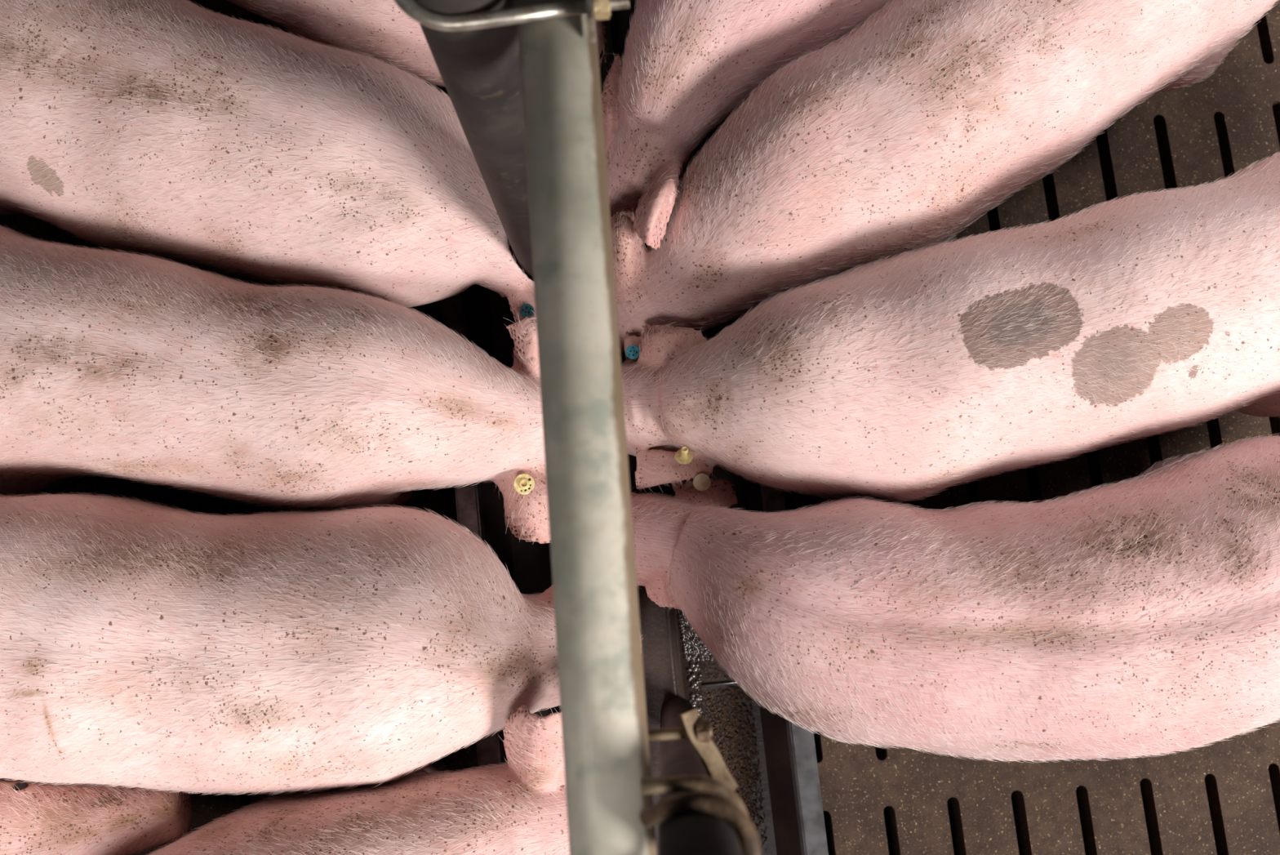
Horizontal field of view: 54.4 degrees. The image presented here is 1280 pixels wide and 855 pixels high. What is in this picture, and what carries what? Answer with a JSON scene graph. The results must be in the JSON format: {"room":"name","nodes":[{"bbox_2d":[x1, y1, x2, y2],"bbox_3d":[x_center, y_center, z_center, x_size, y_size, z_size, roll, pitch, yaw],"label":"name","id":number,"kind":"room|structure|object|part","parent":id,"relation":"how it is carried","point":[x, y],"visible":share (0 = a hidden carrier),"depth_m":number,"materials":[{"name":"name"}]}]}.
{"room":"farm building","nodes":[
{"label":"farm building","id":0,"kind":"room"},
{"bbox_2d":[0,0,1279,854],"bbox_3d":[0.078,0.063,2.067,3.395,0.110,5.310,-6,81,0],"label":"floor","id":1,"kind":"structure","parent":0,"point":[1256,815],"depth_m":1.95,"materials":[{"name":"concrete"}]},
{"bbox_2d":[0,777,193,854],"bbox_3d":[-1.192,0.596,1.666,1.226,0.565,0.322,-6,81,0],"label":"pig","id":2,"kind":"object","parent":1,"relation":"on","point":[36,818],"visible":0.83,"depth_m":1.55},
{"bbox_2d":[0,0,535,321],"bbox_3d":[-0.679,-0.421,1.805,1.208,0.572,0.383,17,82,3],"label":"pig","id":3,"kind":"object","parent":1,"relation":"on","point":[183,131],"visible":0.88,"depth_m":1.54},
{"bbox_2d":[0,223,550,543],"bbox_3d":[-0.642,-0.067,1.755,1.194,0.569,0.364,6,82,2],"label":"pig","id":4,"kind":"object","parent":1,"relation":"on","point":[128,366],"visible":0.91,"depth_m":1.50},
{"bbox_2d":[520,478,531,491],"bbox_3d":[-0.145,0.076,1.612,0.009,0.002,0.021,32,83,5],"label":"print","id":5,"kind":"object","parent":4,"relation":"on","point":[526,483],"depth_m":1.61},
{"bbox_2d":[0,491,643,795],"bbox_3d":[-0.592,0.291,1.698,1.186,0.574,0.376,3,82,1],"label":"pig","id":6,"kind":"object","parent":1,"relation":"on","point":[144,644],"visible":0.9,"depth_m":1.44},
{"bbox_2d":[145,704,569,854],"bbox_3d":[-0.466,0.660,1.644,1.017,0.566,0.341,-25,82,-3],"label":"pig","id":7,"kind":"object","parent":1,"relation":"on","point":[518,806],"visible":0.7,"depth_m":1.48},
{"bbox_2d":[226,0,606,87],"bbox_3d":[-0.607,-0.790,1.861,1.227,0.571,0.362,22,82,4],"label":"pig","id":8,"kind":"object","parent":1,"relation":"on","point":[378,28],"visible":0.35,"depth_m":1.70},
{"bbox_2d":[422,0,828,854],"bbox_3d":[-0.032,0.093,1.936,0.494,0.145,4.800,-6,81,0],"label":"trough","id":9,"kind":"object","parent":1,"relation":"on","point":[792,806],"visible":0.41,"depth_m":1.88,"materials":[{"name":"metal"}]},
{"bbox_2d":[413,0,533,280],"bbox_3d":[-0.137,-0.326,1.090,0.083,1.654,0.083,-6,81,0],"label":"hopper","id":10,"kind":"object","parent":9,"relation":"on","point":[479,70],"visible":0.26,"depth_m":1.10,"materials":[{"name":"grey metal"}]},
{"bbox_2d":[393,0,629,43],"bbox_3d":[-0.103,-0.354,0.929,0.181,0.040,0.139,-6,81,0],"label":"metal bracket","id":11,"kind":"object","parent":10,"relation":"attached to","point":[602,9],"visible":1,"depth_m":0.93,"materials":[{"name":"metal"}]},
{"bbox_3d":[-0.043,-0.361,0.929,0.004,0.039,0.139,-6,81,0],"label":"clamp plate","id":12,"kind":"part","parent":11,"relation":"part of","materials":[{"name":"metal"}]},
{"bbox_2d":[515,0,657,854],"bbox_3d":[-0.043,-0.016,0.923,0.062,0.061,1.900,-4,81,0],"label":"pipe","id":13,"kind":"object","parent":10,"relation":"attached to","point":[606,744],"visible":1,"depth_m":0.90,"materials":[{"name":"metal"}]},
{"bbox_2d":[675,608,702,708],"bbox_3d":[0.080,0.346,1.930,0.046,0.010,0.212,-6,81,0],"label":"puddle","id":14,"kind":"object","parent":9,"relation":"in","point":[685,664],"visible":0.17,"depth_m":1.92,"materials":[{"name":"black liquid"}]},
{"bbox_2d":[678,609,713,715],"bbox_3d":[0.088,0.345,1.924,0.051,0.007,0.209,-6,81,0],"label":"foam","id":15,"kind":"object","parent":14,"relation":"on","point":[697,648],"visible":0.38,"depth_m":1.92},
{"bbox_2d":[657,697,742,854],"bbox_3d":[0.043,0.314,1.117,0.050,1.404,0.050,-6,81,0],"label":"pipe","id":16,"kind":"object","parent":9,"relation":"on","point":[697,832],"visible":0.51,"depth_m":0.75,"materials":[{"name":"plastic"}]},
{"bbox_2d":[647,708,738,790],"bbox_3d":[0.047,0.245,0.957,0.082,0.023,0.042,36,84,6],"label":"clamp","id":17,"kind":"object","parent":16,"relation":"attached to","point":[698,731],"visible":0.99,"depth_m":0.95,"materials":[{"name":"metal"}]},
{"bbox_2d":[640,773,748,849],"bbox_3d":[0.039,0.271,0.839,0.071,0.015,0.077,-6,81,0],"label":"clamp","id":18,"kind":"object","parent":16,"relation":"attached to","point":[693,782],"visible":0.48,"depth_m":0.84,"materials":[{"name":"metal"}]},
{"bbox_2d":[640,791,761,854],"bbox_3d":[0.038,0.262,0.771,0.072,0.044,0.076,-6,81,0],"label":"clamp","id":19,"kind":"object","parent":16,"relation":"attached to","point":[722,806],"visible":0.99,"depth_m":0.76,"materials":[{"name":"metal"}]},
{"bbox_2d":[699,653,767,854],"bbox_3d":[0.130,0.484,1.904,0.102,0.020,0.384,-6,81,0],"label":"feed","id":20,"kind":"object","parent":9,"relation":"in","point":[731,729],"visible":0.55,"depth_m":1.90,"materials":[{"name":"food"}]},
{"bbox_2d":[601,0,893,251],"bbox_3d":[0.225,-0.742,1.842,0.389,0.566,1.181,16,82,3],"label":"pig","id":21,"kind":"object","parent":1,"relation":"on","point":[686,65],"visible":0.64,"depth_m":1.60},
{"bbox_2d":[610,0,1279,359],"bbox_3d":[0.484,-0.512,1.798,1.317,0.576,0.375,-33,82,-4],"label":"pig","id":22,"kind":"object","parent":1,"relation":"on","point":[892,137],"visible":0.82,"depth_m":1.54},
{"bbox_2d":[621,151,1279,503],"bbox_3d":[0.601,-0.125,1.740,1.330,0.571,0.343,-13,82,-1],"label":"pig","id":23,"kind":"object","parent":1,"relation":"on","point":[919,374],"visible":0.97,"depth_m":1.48},
{"bbox_2d":[630,432,1279,762],"bbox_3d":[0.564,0.227,1.689,1.221,0.568,0.410,-6,81,0],"label":"pig","id":24,"kind":"object","parent":1,"relation":"on","point":[1138,616],"visible":0.94,"depth_m":1.43},
{"bbox_2d":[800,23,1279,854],"bbox_3d":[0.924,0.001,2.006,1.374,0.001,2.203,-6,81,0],"label":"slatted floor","id":25,"kind":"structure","parent":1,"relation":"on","point":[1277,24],"depth_m":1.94,"materials":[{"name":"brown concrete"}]},
{"bbox_2d":[416,488,890,854],"bbox_3d":[0.082,0.249,2.717,3.500,0.050,5.500,-6,81,0],"label":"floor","id":26,"kind":"structure","parent":0,"point":[884,811],"depth_m":2.60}
]}

